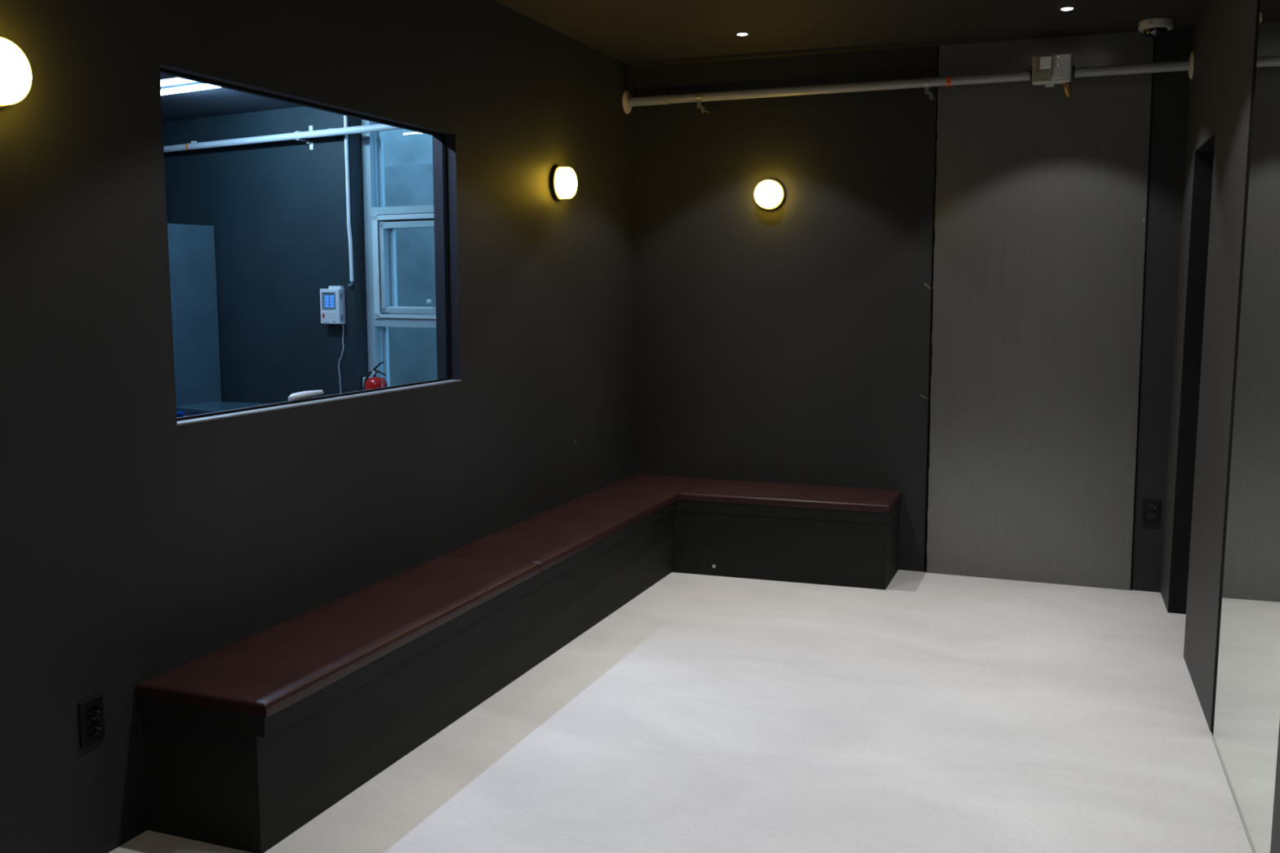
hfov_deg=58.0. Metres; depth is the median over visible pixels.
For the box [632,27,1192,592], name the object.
wall
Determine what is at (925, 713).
floor
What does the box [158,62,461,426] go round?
window
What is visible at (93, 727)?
socket
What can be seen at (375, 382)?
fire extinguisher
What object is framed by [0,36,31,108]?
wall lamp
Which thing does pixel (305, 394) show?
handset
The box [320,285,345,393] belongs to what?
control panel
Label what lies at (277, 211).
wall
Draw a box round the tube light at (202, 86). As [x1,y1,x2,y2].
[160,81,220,95]
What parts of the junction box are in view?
lid, valve stem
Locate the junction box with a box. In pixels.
[1030,52,1075,97]
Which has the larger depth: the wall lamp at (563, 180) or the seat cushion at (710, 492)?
the seat cushion at (710, 492)
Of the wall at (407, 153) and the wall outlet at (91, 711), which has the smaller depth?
the wall outlet at (91, 711)
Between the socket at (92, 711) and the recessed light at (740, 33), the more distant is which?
the recessed light at (740, 33)
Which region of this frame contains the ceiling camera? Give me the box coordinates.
[1137,17,1173,41]
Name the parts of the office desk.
leg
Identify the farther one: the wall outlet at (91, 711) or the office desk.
the office desk
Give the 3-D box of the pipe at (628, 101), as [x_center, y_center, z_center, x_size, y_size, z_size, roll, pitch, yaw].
[1.282,-1.758,5.986,2.903,0.166,0.166,3,8,21]
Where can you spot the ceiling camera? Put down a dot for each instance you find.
(1157, 27)
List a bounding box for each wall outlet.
[78,693,105,748]
[1142,498,1160,524]
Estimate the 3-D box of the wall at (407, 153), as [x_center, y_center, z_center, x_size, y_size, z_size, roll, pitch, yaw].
[-0.922,-1.041,8.879,5.000,3.200,0.200,4,8,31]
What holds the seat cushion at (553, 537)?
on the bench
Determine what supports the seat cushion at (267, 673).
on the bench
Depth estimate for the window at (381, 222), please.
7.87 m
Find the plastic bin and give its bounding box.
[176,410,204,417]
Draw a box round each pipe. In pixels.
[163,123,402,152]
[622,50,1194,113]
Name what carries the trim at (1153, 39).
attached to the wall at (789, 343)
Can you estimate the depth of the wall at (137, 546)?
3.54 m
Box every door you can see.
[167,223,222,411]
[1168,133,1215,614]
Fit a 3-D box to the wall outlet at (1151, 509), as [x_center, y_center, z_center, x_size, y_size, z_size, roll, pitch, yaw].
[2.587,0.430,5.836,0.084,0.125,0.016,3,8,21]
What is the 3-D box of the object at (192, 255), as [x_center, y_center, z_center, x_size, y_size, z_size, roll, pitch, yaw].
[-3.655,-0.495,8.581,0.830,1.986,0.616,4,8,31]
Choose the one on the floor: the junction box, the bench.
the bench
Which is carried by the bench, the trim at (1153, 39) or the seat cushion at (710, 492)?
the seat cushion at (710, 492)
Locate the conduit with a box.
[343,115,353,286]
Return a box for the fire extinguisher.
[363,361,387,390]
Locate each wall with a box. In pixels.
[0,0,632,852]
[162,106,368,403]
[382,128,437,386]
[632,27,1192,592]
[1160,0,1279,852]
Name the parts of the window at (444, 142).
sill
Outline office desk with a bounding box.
[176,401,272,416]
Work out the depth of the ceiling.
5.48 m
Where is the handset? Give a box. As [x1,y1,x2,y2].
[288,390,324,401]
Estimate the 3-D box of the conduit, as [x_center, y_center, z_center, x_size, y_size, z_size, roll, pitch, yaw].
[-1.972,-1.565,7.792,0.047,1.232,0.025,4,8,31]
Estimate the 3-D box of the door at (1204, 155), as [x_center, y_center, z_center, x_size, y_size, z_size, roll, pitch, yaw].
[2.479,-0.138,5.030,0.148,2.158,0.704,3,7,19]
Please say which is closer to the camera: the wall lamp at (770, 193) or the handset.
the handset
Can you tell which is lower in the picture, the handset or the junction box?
the handset
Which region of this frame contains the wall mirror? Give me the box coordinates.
[1211,0,1279,852]
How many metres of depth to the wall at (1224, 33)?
4.36 m
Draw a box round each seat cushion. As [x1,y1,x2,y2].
[134,554,541,718]
[445,474,704,571]
[676,478,902,512]
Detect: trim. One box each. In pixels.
[924,45,939,572]
[1130,39,1155,590]
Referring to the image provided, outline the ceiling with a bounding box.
[160,0,1208,122]
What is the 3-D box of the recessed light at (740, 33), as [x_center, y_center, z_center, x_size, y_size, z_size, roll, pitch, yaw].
[0.502,-1.926,5.665,0.082,0.004,0.082,3,8,21]
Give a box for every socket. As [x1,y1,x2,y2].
[86,705,99,720]
[87,721,100,737]
[1146,502,1155,511]
[1146,511,1155,519]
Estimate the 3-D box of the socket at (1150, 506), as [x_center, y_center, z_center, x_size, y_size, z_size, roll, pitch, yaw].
[2.586,0.407,5.832,0.042,0.042,0.003,3,8,21]
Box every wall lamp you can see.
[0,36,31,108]
[550,165,577,199]
[754,178,785,209]
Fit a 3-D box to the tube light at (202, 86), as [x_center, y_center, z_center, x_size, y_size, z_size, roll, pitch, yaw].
[-2.759,-2.069,7.046,0.820,0.054,0.038,4,8,31]
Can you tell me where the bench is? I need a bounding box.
[134,474,902,852]
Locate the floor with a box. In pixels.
[109,569,1253,852]
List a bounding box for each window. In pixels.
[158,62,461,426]
[361,119,435,386]
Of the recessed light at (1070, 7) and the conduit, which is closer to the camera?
the recessed light at (1070, 7)
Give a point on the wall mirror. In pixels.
(1246, 712)
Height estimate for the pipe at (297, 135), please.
0.160 m
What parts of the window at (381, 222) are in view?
opening frame, sash, latch knob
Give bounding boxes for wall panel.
[926,31,1153,590]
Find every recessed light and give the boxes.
[733,31,751,35]
[1057,5,1076,10]
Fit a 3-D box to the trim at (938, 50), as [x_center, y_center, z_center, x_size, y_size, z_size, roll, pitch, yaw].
[1.549,-0.585,6.117,0.030,2.777,0.003,3,8,21]

